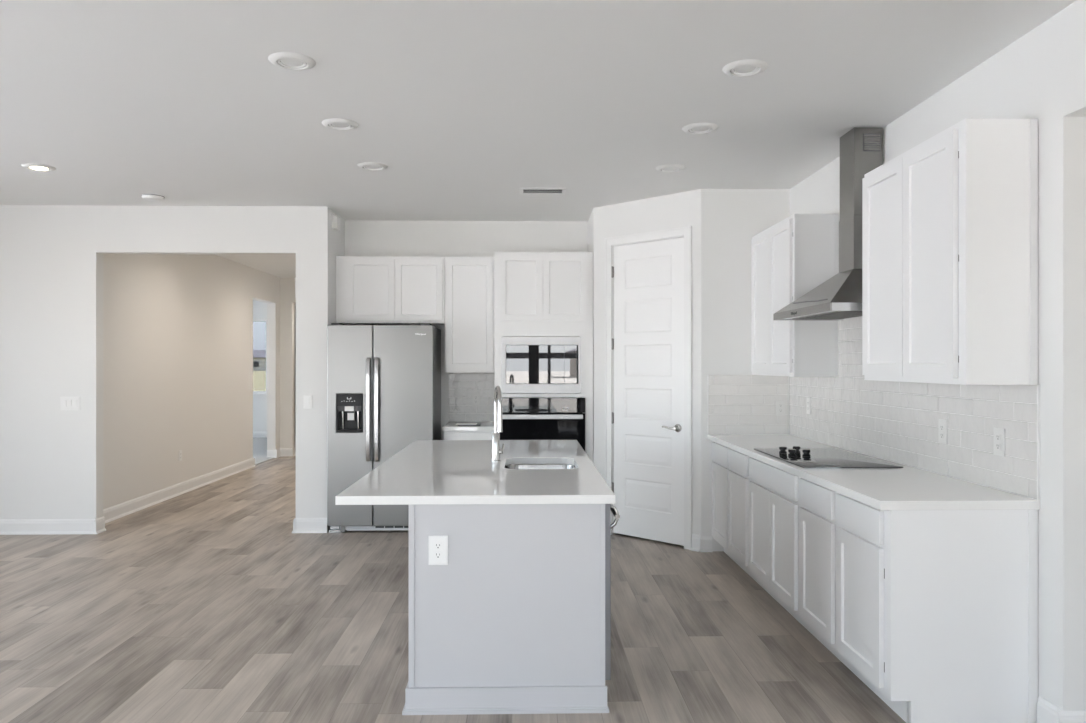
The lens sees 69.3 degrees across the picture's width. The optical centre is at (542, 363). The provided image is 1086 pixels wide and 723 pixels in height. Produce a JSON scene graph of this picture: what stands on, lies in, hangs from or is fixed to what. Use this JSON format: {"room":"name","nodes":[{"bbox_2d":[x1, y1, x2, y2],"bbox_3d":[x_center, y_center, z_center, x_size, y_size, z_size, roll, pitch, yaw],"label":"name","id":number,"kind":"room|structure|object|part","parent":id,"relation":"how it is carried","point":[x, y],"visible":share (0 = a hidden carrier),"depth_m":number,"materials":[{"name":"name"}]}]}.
{"room":"kitchen","nodes":[
{"label":"kitchen","id":0,"kind":"room"},
{"bbox_2d":[0,205,330,531],"bbox_3d":[-4.310,0.048,6.755,4.910,2.805,0.115,0,0,-1],"label":"wall","id":1,"kind":"structure","parent":0,"point":[51,256],"depth_m":6.71,"materials":[{"name":"paint"}]},
{"bbox_2d":[60,397,79,409],"bbox_3d":[-4.035,0.337,6.697,0.164,0.118,0.014,0,0,-1],"label":"light switch","id":2,"kind":"object","parent":1,"relation":"attached to","point":[66,403],"visible":1,"depth_m":6.70,"materials":[{"name":"white plastic"}]},
{"bbox_2d":[0,516,327,534],"bbox_3d":[-4.234,1.387,6.744,4.760,0.126,0.141,0,0,-1],"label":"baseboard","id":3,"kind":"structure","parent":1,"relation":"attached to","point":[300,525],"depth_m":6.69,"materials":[{"name":"paint"}]},
{"bbox_2d":[303,395,311,408],"bbox_3d":[-2.022,0.326,6.745,0.074,0.118,0.014,0,0,-1],"label":"light switch","id":4,"kind":"object","parent":1,"relation":"attached to","point":[307,399],"visible":1,"depth_m":6.75,"materials":[{"name":"white plastic"}]},
{"bbox_2d":[103,254,295,508],"bbox_3d":[-4.166,0.048,11.160,0.130,2.805,8.685,0,0,-1],"label":"wall","id":5,"kind":"structure","parent":0,"point":[178,328],"depth_m":8.73,"materials":[{"name":"beige paint"}]},
{"bbox_2d":[103,448,280,522],"bbox_3d":[-4.115,1.387,9.571,0.156,0.126,5.505,0,0,-1],"label":"baseboard","id":6,"kind":"structure","parent":5,"relation":"attached to","point":[120,510],"depth_m":8.60,"materials":[{"name":"paint"}]},
{"bbox_2d":[253,300,266,431],"bbox_3d":[-6.150,0.098,15.431,3.650,2.905,0.150,0,0,-1],"label":"wall","id":7,"kind":"structure","parent":0,"point":[259,308],"depth_m":15.37,"materials":[{"name":"paint"}]},
{"bbox_2d":[253,319,266,394],"bbox_3d":[-6.159,-0.140,15.376,1.630,1.480,0.160,0,0,-1],"label":"window","id":8,"kind":"structure","parent":7,"relation":"in","point":[259,325],"depth_m":15.44,"materials":[{"name":"glass"}]},
{"bbox_2d":[253,432,266,437],"bbox_3d":[-6.148,1.387,15.343,3.650,0.126,0.026,0,0,-1],"label":"baseboard","id":9,"kind":"structure","parent":7,"relation":"attached to","point":[255,434],"depth_m":15.36,"materials":[{"name":"paint"}]},
{"bbox_2d":[280,278,295,447],"bbox_3d":[-3.126,0.048,12.408,2.270,2.805,0.120,0,0,-1],"label":"wall","id":10,"kind":"structure","parent":0,"point":[287,285],"depth_m":12.33,"materials":[{"name":"white paint"}]},
{"bbox_2d":[280,448,295,456],"bbox_3d":[-4.023,1.387,12.373,0.216,0.126,0.146,0,0,-1],"label":"baseboard","id":11,"kind":"structure","parent":10,"relation":"attached to","point":[285,452],"depth_m":12.31,"materials":[{"name":"paint"}]},
{"bbox_2d":[294,305,295,445],"bbox_3d":[-3.144,0.048,13.348,2.260,2.805,1.760,0,0,-1],"label":"wall","id":12,"kind":"structure","parent":0,"point":[295,305],"depth_m":13.23,"materials":[{"name":"beige paint"}]},
{"bbox_2d":[331,210,344,322],"bbox_3d":[-1.923,0.048,7.138,0.120,2.805,0.535,0,0,-1],"label":"wall","id":13,"kind":"structure","parent":0,"point":[337,237],"depth_m":7.00,"materials":[{"name":"paint"}]},
{"bbox_2d":[332,214,339,230],"bbox_3d":[-1.835,-1.260,6.968,0.046,0.130,0.130,0,0,-1],"label":"door chime","id":14,"kind":"object","parent":13,"relation":"attached to","point":[335,219],"visible":1,"depth_m":6.90,"materials":[{"name":"white plastic"}]},
{"bbox_2d":[0,438,905,722],"bbox_3d":[-1.817,1.504,6.883,11.900,0.132,17.350,0,0,-1],"label":"floor","id":15,"kind":"structure","parent":0,"point":[204,604],"depth_m":4.27,"materials":[{"name":"wood"}]},
{"bbox_2d":[327,323,440,532],"bbox_3d":[-1.399,0.550,7.024,0.902,1.800,0.748,0,0,-1],"label":"refrigerator","id":16,"kind":"object","parent":15,"relation":"on","point":[384,381],"visible":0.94,"depth_m":6.71,"materials":[{"name":"grey metal"}]},
{"bbox_3d":[-1.651,0.526,6.750,0.386,1.723,0.085,0,0,-1],"label":"door","id":17,"kind":"part","parent":16,"relation":"part of","materials":[{"name":"silver metal"}]},
{"bbox_3d":[-1.488,0.390,6.680,0.038,0.890,0.065,0,0,-1],"label":"handle","id":18,"kind":"part","parent":16,"relation":"part of","materials":[{"name":"silver metal"}]},
{"bbox_3d":[-1.416,0.390,6.682,0.038,0.890,0.065,0,0,-1],"label":"handle","id":19,"kind":"part","parent":16,"relation":"part of","materials":[{"name":"silver metal"}]},
{"bbox_3d":[-1.196,0.526,6.761,0.509,1.723,0.085,0,0,-1],"label":"door","id":20,"kind":"part","parent":16,"relation":"part of","materials":[{"name":"silver metal"}]},
{"bbox_2d":[444,431,493,439],"bbox_3d":[-0.652,1.016,7.134,0.442,0.868,0.599,0,0,-1],"label":"base cabinet","id":21,"kind":"object","parent":15,"relation":"on","point":[448,435],"visible":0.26,"depth_m":6.84,"materials":[{"name":"paint"}]},
{"bbox_2d":[442,422,493,430],"bbox_3d":[-0.655,0.563,7.128,0.452,0.036,0.615,0,0,-1],"label":"countertop","id":22,"kind":"structure","parent":21,"relation":"on","point":[450,426],"depth_m":6.83,"materials":[{"name":"stone"}]},
{"bbox_2d":[456,423,480,425],"bbox_3d":[-0.662,0.537,6.991,0.215,0.016,0.190,0,0,-1],"label":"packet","id":23,"kind":"object","parent":22,"relation":"on","point":[458,424],"visible":1,"depth_m":6.92,"materials":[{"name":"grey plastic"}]},
{"bbox_2d":[402,504,608,714],"bbox_3d":[-0.181,1.016,4.424,0.857,0.868,2.346,0,0,-1],"label":"kitchen island","id":24,"kind":"object","parent":15,"relation":"on","point":[513,622],"visible":0.73,"depth_m":3.28,"materials":[{"name":"paint"}]},
{"bbox_3d":[-0.547,0.964,3.266,0.024,0.764,0.005,0,0,-1],"label":"corner trim","id":25,"kind":"part","parent":24,"relation":"part of","materials":[{"name":"paint"}]},
{"bbox_2d":[428,535,447,564],"bbox_3d":[-0.436,0.775,3.266,0.080,0.122,0.009,0,0,-1],"label":"electrical outlet","id":26,"kind":"object","parent":24,"relation":"attached to","point":[437,544],"visible":1,"depth_m":3.26,"materials":[{"name":"white plastic"}]},
{"bbox_2d":[434,552,441,558],"bbox_3d":[-0.436,0.794,3.263,0.034,0.029,0.002,0,0,-1],"label":"receptacle","id":27,"kind":"object","parent":26,"relation":"attached to","point":[437,555],"depth_m":3.26,"materials":[{"name":"grey plastic"}]},
{"bbox_2d":[434,542,441,548],"bbox_3d":[-0.436,0.755,3.263,0.034,0.029,0.002,0,0,-1],"label":"receptacle","id":28,"kind":"object","parent":26,"relation":"attached to","point":[437,545],"depth_m":3.26,"materials":[{"name":"grey plastic"}]},
{"bbox_2d":[335,440,614,504],"bbox_3d":[-0.306,0.563,4.440,1.158,0.036,2.380,0,0,-1],"label":"island countertop","id":29,"kind":"structure","parent":24,"relation":"on","point":[424,472],"depth_m":3.74,"materials":[{"name":"stone"}]},
{"bbox_2d":[491,386,503,461],"bbox_3d":[-0.255,0.332,4.364,0.075,0.426,0.278,0,0,-1],"label":"faucet","id":30,"kind":"object","parent":29,"relation":"on","point":[496,451],"visible":1,"depth_m":4.39,"materials":[{"name":"silver metal"}]},
{"bbox_3d":[-0.249,0.255,4.325,0.022,0.271,0.196,0,0,-11],"label":"spout","id":31,"kind":"part","parent":30,"relation":"part of","materials":[{"name":"silver metal"}]},
{"bbox_3d":[-0.228,0.481,4.449,0.030,0.052,0.109,0,0,12],"label":"lever","id":32,"kind":"part","parent":30,"relation":"part of","materials":[{"name":"silver metal"}]},
{"bbox_2d":[506,464,574,468],"bbox_3d":[-0.012,0.676,4.320,0.431,0.188,0.534,0,0,-1],"label":"sink","id":33,"kind":"object","parent":29,"relation":"in","point":[511,466],"visible":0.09,"depth_m":4.57,"materials":[{"name":"silver metal"}]},
{"bbox_3d":[-0.181,1.398,4.424,0.857,0.104,2.346,0,0,-1],"label":"baseboard","id":34,"kind":"part","parent":24,"relation":"part of","materials":[{"name":"paint"}]},
{"bbox_3d":[0.251,0.964,3.285,0.019,0.764,0.005,0,0,-1],"label":"corner trim","id":35,"kind":"part","parent":24,"relation":"part of","materials":[{"name":"paint"}]},
{"bbox_2d":[495,252,592,461],"bbox_3d":[0.000,0.237,7.124,0.855,2.425,0.650,0,0,-1],"label":"tall cabinet","id":36,"kind":"object","parent":15,"relation":"on","point":[538,294],"visible":0.46,"depth_m":6.81,"materials":[{"name":"paint"}]},
{"bbox_3d":[-0.190,-0.662,6.804,0.373,0.572,0.020,0,0,-1],"label":"door","id":37,"kind":"part","parent":36,"relation":"part of","materials":[{"name":"paint"}]},
{"bbox_2d":[501,337,580,392],"bbox_3d":[-0.021,0.009,7.024,0.693,0.490,0.456,0,0,-1],"label":"microwave","id":38,"kind":"object","parent":36,"relation":"in","point":[528,364],"visible":1,"depth_m":6.80,"materials":[{"name":"silver metal"}]},
{"bbox_3d":[-0.009,0.004,6.812,0.624,0.335,0.030,0,0,-1],"label":"door","id":39,"kind":"part","parent":38,"relation":"part of","materials":[{"name":"black glass"}]},
{"bbox_2d":[499,397,584,450],"bbox_3d":[-0.014,0.658,7.063,0.745,0.728,0.678,0,0,-1],"label":"wall oven","id":40,"kind":"object","parent":36,"relation":"in","point":[523,418],"visible":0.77,"depth_m":6.79,"materials":[{"name":"black glass"}]},
{"bbox_3d":[-0.009,0.453,6.754,0.703,0.038,0.060,0,0,-1],"label":"handle","id":41,"kind":"part","parent":40,"relation":"part of","materials":[{"name":"silver metal"}]},
{"bbox_3d":[-0.008,0.357,6.806,0.745,0.126,0.028,0,0,-1],"label":"control panel","id":42,"kind":"part","parent":40,"relation":"part of","materials":[{"name":"black glass"}]},
{"bbox_3d":[0.190,-0.662,6.814,0.380,0.572,0.020,0,0,-1],"label":"door","id":43,"kind":"part","parent":36,"relation":"part of","materials":[{"name":"paint"}]},
{"bbox_2d":[605,504,619,679],"bbox_3d":[-0.003,1.018,3.617,0.649,0.863,0.624,0,0,-1],"label":"dishwasher","id":44,"kind":"object","parent":15,"relation":"on","point":[608,507],"visible":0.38,"depth_m":3.31,"materials":[{"name":"grey metal"}]},
{"bbox_3d":[0.263,0.961,3.623,0.030,0.748,0.624,0,0,-1],"label":"door","id":45,"kind":"part","parent":44,"relation":"part of","materials":[{"name":"silver metal"}]},
{"bbox_3d":[0.297,0.652,3.623,0.047,0.104,0.560,0,0,-1],"label":"handle","id":46,"kind":"part","parent":44,"relation":"part of","materials":[{"name":"silver metal"}]},
{"bbox_2d":[712,442,741,567],"bbox_3d":[1.608,1.016,5.824,0.617,0.868,0.506,0,0,-1],"label":"base cabinet","id":47,"kind":"object","parent":15,"relation":"on","point":[720,468],"visible":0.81,"depth_m":5.79,"materials":[{"name":"paint"}]},
{"bbox_3d":[1.310,0.665,5.802,0.021,0.137,0.442,0,0,-1],"label":"drawer","id":48,"kind":"part","parent":47,"relation":"part of","materials":[{"name":"paint"}]},
{"bbox_3d":[1.310,1.032,5.802,0.020,0.565,0.442,0,0,-1],"label":"door","id":49,"kind":"part","parent":47,"relation":"part of","materials":[{"name":"paint"}]},
{"bbox_2d":[728,449,762,587],"bbox_3d":[1.620,1.016,5.325,0.617,0.868,0.491,0,0,-1],"label":"base cabinet","id":50,"kind":"object","parent":15,"relation":"on","point":[738,463],"visible":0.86,"depth_m":5.28,"materials":[{"name":"paint"}]},
{"bbox_3d":[1.322,0.665,5.324,0.021,0.137,0.438,0,0,-1],"label":"drawer","id":51,"kind":"part","parent":50,"relation":"part of","materials":[{"name":"paint"}]},
{"bbox_3d":[1.322,1.032,5.324,0.020,0.565,0.438,0,0,-1],"label":"door","id":52,"kind":"part","parent":50,"relation":"part of","materials":[{"name":"paint"}]},
{"bbox_2d":[749,457,815,636],"bbox_3d":[1.637,1.016,4.616,0.617,0.868,0.925,0,0,-1],"label":"base cabinet","id":53,"kind":"object","parent":15,"relation":"on","point":[774,505],"visible":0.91,"depth_m":4.53,"materials":[{"name":"paint"}]},
{"bbox_3d":[1.334,1.032,4.823,0.020,0.565,0.425,0,0,-1],"label":"door","id":54,"kind":"part","parent":53,"relation":"part of","materials":[{"name":"paint"}]},
{"bbox_3d":[1.339,0.665,4.609,0.021,0.137,0.853,0,0,-1],"label":"drawer","id":55,"kind":"part","parent":53,"relation":"part of","materials":[{"name":"paint"}]},
{"bbox_3d":[1.344,1.032,4.395,0.020,0.565,0.425,0,0,-1],"label":"door","id":56,"kind":"part","parent":53,"relation":"part of","materials":[{"name":"paint"}]},
{"bbox_2d":[799,478,855,674],"bbox_3d":[1.655,1.016,3.906,0.617,0.868,0.493,0,0,-1],"label":"base cabinet","id":57,"kind":"object","parent":15,"relation":"on","point":[817,511],"visible":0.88,"depth_m":3.85,"materials":[{"name":"paint"}]},
{"bbox_3d":[1.357,0.665,3.897,0.021,0.137,0.425,0,0,-1],"label":"drawer","id":58,"kind":"part","parent":57,"relation":"part of","materials":[{"name":"paint"}]},
{"bbox_3d":[1.356,1.032,3.897,0.020,0.565,0.425,0,0,-1],"label":"door","id":59,"kind":"part","parent":57,"relation":"part of","materials":[{"name":"paint"}]},
{"bbox_2d":[836,493,1037,722],"bbox_3d":[1.667,1.016,3.397,0.617,0.868,0.524,0,0,-1],"label":"base cabinet","id":60,"kind":"object","parent":15,"relation":"on","point":[937,610],"visible":0.93,"depth_m":3.14,"materials":[{"name":"paint"}]},
{"bbox_3d":[1.369,0.665,3.404,0.021,0.137,0.437,0,0,-1],"label":"drawer","id":61,"kind":"part","parent":60,"relation":"part of","materials":[{"name":"paint"}]},
{"bbox_3d":[1.368,1.032,3.404,0.020,0.565,0.437,0,0,-1],"label":"door","id":62,"kind":"part","parent":60,"relation":"part of","materials":[{"name":"paint"}]},
{"bbox_2d":[707,434,1039,509],"bbox_3d":[1.626,0.563,4.602,0.644,0.036,2.956,0,0,-1],"label":"countertop","id":63,"kind":"structure","parent":60,"relation":"on","point":[907,487],"depth_m":3.61,"materials":[{"name":"stone"}]},
{"bbox_2d":[754,446,902,467],"bbox_3d":[1.614,0.522,4.552,0.528,0.045,0.908,0,0,-1],"label":"cooktop","id":64,"kind":"object","parent":63,"relation":"in","point":[802,457],"visible":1,"depth_m":4.46,"materials":[{"name":"black glass"}]},
{"bbox_3d":[1.452,0.519,4.748,0.047,0.036,0.047,0,0,-1],"label":"knob","id":65,"kind":"part","parent":64,"relation":"part of","materials":[{"name":"black plastic"}]},
{"bbox_3d":[1.461,0.519,4.603,0.047,0.036,0.047,0,0,-1],"label":"knob","id":66,"kind":"part","parent":64,"relation":"part of","materials":[{"name":"black plastic"}]},
{"bbox_3d":[1.540,0.519,4.769,0.047,0.036,0.047,0,0,-1],"label":"knob","id":67,"kind":"part","parent":64,"relation":"part of","materials":[{"name":"black plastic"}]},
{"bbox_3d":[1.538,0.519,4.583,0.047,0.036,0.047,0,0,-1],"label":"knob","id":68,"kind":"part","parent":64,"relation":"part of","materials":[{"name":"black plastic"}]},
{"bbox_3d":[1.684,1.016,3.146,0.595,0.868,0.022,0,0,-1],"label":"panel","id":69,"kind":"part","parent":60,"relation":"part of","materials":[{"name":"paint"}]},
{"bbox_2d":[345,220,587,439],"bbox_3d":[0.013,0.048,7.513,4.010,2.805,0.120,0,0,-1],"label":"wall","id":70,"kind":"structure","parent":0,"point":[362,237],"depth_m":7.43,"materials":[{"name":"paint"}]},
{"bbox_2d":[336,256,444,324],"bbox_3d":[-1.376,-0.668,7.226,0.970,0.600,0.379,0,0,-1],"label":"upper cabinet","id":71,"kind":"object","parent":70,"relation":"attached to","point":[370,290],"visible":0.96,"depth_m":7.05,"materials":[{"name":"paint"}]},
{"bbox_3d":[-1.543,-0.666,7.043,0.425,0.552,0.020,0,0,-1],"label":"door","id":72,"kind":"part","parent":71,"relation":"part of","materials":[{"name":"paint"}]},
{"bbox_3d":[-1.114,-0.666,7.053,0.422,0.552,0.020,0,0,-1],"label":"door","id":73,"kind":"part","parent":71,"relation":"part of","materials":[{"name":"paint"}]},
{"bbox_2d":[445,257,494,371],"bbox_3d":[-0.663,-0.446,7.244,0.452,1.044,0.379,0,0,-1],"label":"upper cabinet","id":74,"kind":"object","parent":70,"relation":"attached to","point":[469,281],"visible":0.95,"depth_m":7.06,"materials":[{"name":"paint"}]},
{"bbox_2d":[449,373,494,421],"bbox_3d":[-0.667,0.314,7.431,0.452,0.461,0.009,0,0,-1],"label":"backsplash","id":75,"kind":"structure","parent":70,"relation":"attached to","point":[462,386],"depth_m":7.43,"materials":[{"name":"tile"}]},
{"bbox_2d":[472,393,479,405],"bbox_3d":[-0.635,0.335,7.423,0.074,0.118,0.009,0,0,-1],"label":"electrical outlet","id":76,"kind":"object","parent":75,"relation":"attached to","point":[475,396],"visible":1,"depth_m":7.42,"materials":[{"name":"white plastic"}]},
{"bbox_2d":[0,0,1076,277],"bbox_3d":[-1.913,-1.430,6.706,12.100,0.150,17.900,0,0,-1],"label":"ceiling","id":77,"kind":"structure","parent":0,"point":[467,105],"depth_m":3.90,"materials":[{"name":"paint"}]},
{"bbox_2d":[21,163,55,171],"bbox_3d":[-3.467,-1.348,5.400,0.204,0.014,0.204,0,0,-1],"label":"recessed light","id":78,"kind":"object","parent":77,"relation":"in","point":[32,166],"visible":1,"depth_m":5.38,"materials":[{"name":"white"}]},
{"bbox_2d":[141,194,164,200],"bbox_3d":[-3.145,-1.339,6.332,0.167,0.031,0.167,0,0,-1],"label":"smoke detector","id":79,"kind":"object","parent":77,"relation":"attached to","point":[150,197],"visible":1,"depth_m":6.28,"materials":[{"name":"white plastic"}]},
{"bbox_2d":[268,52,315,69],"bbox_3d":[-1.121,-1.348,3.511,0.204,0.014,0.204,0,0,-1],"label":"recessed light","id":80,"kind":"object","parent":77,"relation":"in","point":[286,60],"visible":1,"depth_m":3.49,"materials":[{"name":"white"}]},
{"bbox_2d":[322,118,358,129],"bbox_3d":[-1.144,-1.348,4.432,0.204,0.014,0.204,0,0,-1],"label":"recessed light","id":81,"kind":"object","parent":77,"relation":"in","point":[334,123],"visible":1,"depth_m":4.41,"materials":[{"name":"white"}]},
{"bbox_2d":[357,162,387,170],"bbox_3d":[-1.166,-1.348,5.372,0.204,0.014,0.204,0,0,-1],"label":"recessed light","id":82,"kind":"object","parent":77,"relation":"in","point":[372,166],"visible":1,"depth_m":5.35,"materials":[{"name":"white"}]},
{"bbox_2d":[519,188,566,194],"bbox_3d":[-0.002,-1.351,6.139,0.363,0.008,0.215,0,0,-1],"label":"ceiling vent","id":83,"kind":"object","parent":77,"relation":"in","point":[535,191],"visible":1,"depth_m":6.13,"materials":[{"name":"white plastic"}]},
{"bbox_2d":[656,164,684,172],"bbox_3d":[0.881,-1.348,5.427,0.204,0.014,0.204,0,0,-1],"label":"recessed light","id":84,"kind":"object","parent":77,"relation":"in","point":[669,168],"visible":1,"depth_m":5.40,"materials":[{"name":"white"}]},
{"bbox_2d":[682,123,717,133],"bbox_3d":[0.903,-1.348,4.507,0.204,0.014,0.204,0,0,-1],"label":"recessed light","id":85,"kind":"object","parent":77,"relation":"in","point":[695,128],"visible":1,"depth_m":4.49,"materials":[{"name":"white"}]},
{"bbox_2d":[722,59,767,76],"bbox_3d":[0.925,-1.348,3.593,0.204,0.014,0.204,0,0,-1],"label":"recessed light","id":86,"kind":"object","parent":77,"relation":"in","point":[749,67],"visible":1,"depth_m":3.57,"materials":[{"name":"white"}]},
{"bbox_2d":[588,211,592,251],"bbox_3d":[0.488,0.048,7.199,0.115,2.805,0.530,0,0,-1],"label":"wall","id":87,"kind":"structure","parent":0,"point":[590,221],"depth_m":7.14,"materials":[{"name":"paint"}]},
{"bbox_2d":[593,189,700,534],"bbox_3d":[0.859,0.048,6.531,1.163,2.805,0.163,0,0,44],"label":"wall","id":88,"kind":"structure","parent":0,"point":[682,209],"depth_m":6.45,"materials":[{"name":"paint"}]},
{"bbox_2d":[611,237,683,545],"bbox_3d":[0.846,0.217,6.423,0.726,2.430,0.097,0,0,44],"label":"door","id":89,"kind":"structure","parent":88,"relation":"in","point":[647,344],"depth_m":6.41,"materials":[{"name":"paint"}]},
{"bbox_3d":[1.020,0.508,6.231,0.151,0.066,0.059,0,0,44],"label":"handle","id":90,"kind":"part","parent":89,"relation":"part of","materials":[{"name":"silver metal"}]},
{"bbox_2d":[605,226,691,549],"bbox_3d":[0.886,0.187,6.458,0.863,2.526,0.136,0,0,44],"label":"door frame","id":91,"kind":"structure","parent":88,"relation":"attached to","point":[686,232],"depth_m":6.32,"materials":[{"name":"paint"}]},
{"bbox_2d":[691,534,712,551],"bbox_3d":[0.853,1.387,6.410,1.160,0.126,0.081,0,0,41],"label":"baseboard","id":92,"kind":"structure","parent":88,"relation":"attached to","point":[700,543],"depth_m":6.06,"materials":[{"name":"paint"}]},
{"bbox_2d":[701,189,789,550],"bbox_3d":[1.567,0.048,6.137,0.690,2.805,0.115,0,0,-1],"label":"wall","id":93,"kind":"structure","parent":0,"point":[730,218],"depth_m":6.08,"materials":[{"name":"paint"}]},
{"bbox_2d":[707,375,788,433],"bbox_3d":[1.587,0.314,6.075,0.632,0.461,0.010,0,0,-1],"label":"backsplash","id":94,"kind":"structure","parent":93,"relation":"attached to","point":[736,404],"depth_m":6.07,"materials":[{"name":"tile"}]},
{"bbox_3d":[1.274,0.314,6.067,0.005,0.461,0.010,0,0,-1],"label":"edge trim","id":95,"kind":"part","parent":94,"relation":"part of","materials":[{"name":"paint"}]},
{"bbox_2d":[776,400,784,415],"bbox_3d":[1.839,0.340,6.073,0.074,0.118,0.009,0,0,-1],"label":"electrical outlet","id":96,"kind":"object","parent":94,"relation":"attached to","point":[780,404],"visible":1,"depth_m":6.07,"materials":[{"name":"white plastic"}]},
{"bbox_2d":[790,0,1085,710],"bbox_3d":[2.059,0.048,2.976,0.140,2.805,9.050,0,0,-1],"label":"wall","id":97,"kind":"structure","parent":0,"point":[1040,75],"depth_m":3.05,"materials":[{"name":"paint"}]},
{"bbox_2d":[751,214,838,376],"bbox_3d":[1.765,-0.450,5.605,0.314,1.065,0.952,0,0,-1],"label":"upper cabinet","id":98,"kind":"object","parent":97,"relation":"attached to","point":[795,255],"visible":0.96,"depth_m":5.14,"materials":[{"name":"paint"}]},
{"bbox_3d":[1.613,-0.449,5.803,0.020,1.012,0.432,0,0,-1],"label":"door","id":99,"kind":"part","parent":98,"relation":"part of","materials":[{"name":"paint"}]},
{"bbox_3d":[1.624,-0.449,5.369,0.020,1.012,0.432,0,0,-1],"label":"door","id":100,"kind":"part","parent":98,"relation":"part of","materials":[{"name":"paint"}]},
{"bbox_2d":[773,127,882,319],"bbox_3d":[1.714,-0.816,4.580,0.451,1.071,0.925,0,0,-1],"label":"range hood","id":101,"kind":"object","parent":97,"relation":"attached to","point":[839,297],"visible":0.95,"depth_m":4.48,"materials":[{"name":"silver metal"}]},
{"bbox_2d":[789,317,1039,499],"bbox_3d":[1.944,0.122,4.605,0.010,0.845,2.948,0,0,-1],"label":"backsplash","id":102,"kind":"structure","parent":97,"relation":"attached to","point":[893,421],"depth_m":4.03,"materials":[{"name":"tile"}]},
{"bbox_2d":[807,397,810,413],"bbox_3d":[1.910,0.300,5.648,0.009,0.118,0.074,0,0,-1],"label":"electrical outlet","id":103,"kind":"object","parent":102,"relation":"attached to","point":[808,398],"visible":1,"depth_m":5.64,"materials":[{"name":"white plastic"}]},
{"bbox_2d":[938,419,947,443],"bbox_3d":[1.954,0.330,3.838,0.009,0.118,0.074,0,0,-1],"label":"electrical outlet","id":104,"kind":"object","parent":102,"relation":"attached to","point":[942,424],"visible":1,"depth_m":3.83,"materials":[{"name":"white plastic"}]},
{"bbox_2d":[994,427,1004,455],"bbox_3d":[1.965,0.335,3.384,0.009,0.118,0.074,0,0,-1],"label":"electrical outlet","id":105,"kind":"object","parent":102,"relation":"attached to","point":[999,433],"visible":1,"depth_m":3.37,"materials":[{"name":"white plastic"}]},
{"bbox_2d":[996,443,1000,449],"bbox_3d":[1.962,0.354,3.384,0.002,0.029,0.034,0,0,-1],"label":"receptacle","id":106,"kind":"object","parent":105,"relation":"attached to","point":[998,445],"depth_m":3.38,"materials":[{"name":"grey plastic"}]},
{"bbox_2d":[996,434,1000,440],"bbox_3d":[1.962,0.316,3.384,0.002,0.029,0.034,0,0,-1],"label":"receptacle","id":107,"kind":"object","parent":105,"relation":"attached to","point":[998,436],"depth_m":3.38,"materials":[{"name":"grey plastic"}]},
{"bbox_3d":[1.979,0.314,3.135,0.010,0.461,0.005,0,0,-1],"label":"edge trim","id":108,"kind":"part","parent":102,"relation":"part of","materials":[{"name":"paint"}]},
{"bbox_2d":[862,118,1037,384],"bbox_3d":[1.813,-0.450,3.607,0.314,1.065,0.936,0,0,-1],"label":"upper cabinet","id":109,"kind":"object","parent":97,"relation":"attached to","point":[950,222],"visible":1,"depth_m":3.19,"materials":[{"name":"paint"}]},
{"bbox_3d":[1.661,-0.449,3.832,0.020,1.012,0.427,0,0,-1],"label":"door","id":110,"kind":"part","parent":109,"relation":"part of","materials":[{"name":"paint"}]},
{"bbox_3d":[1.671,-0.449,3.402,0.020,1.012,0.427,0,0,-1],"label":"door","id":111,"kind":"part","parent":109,"relation":"part of","materials":[{"name":"paint"}]},
{"bbox_2d":[1036,696,1085,722],"bbox_3d":[2.044,1.387,3.054,0.166,0.126,0.159,0,0,-1],"label":"baseboard","id":112,"kind":"structure","parent":97,"relation":"attached to","point":[1047,712],"depth_m":3.03,"materials":[{"name":"paint"}]}
]}

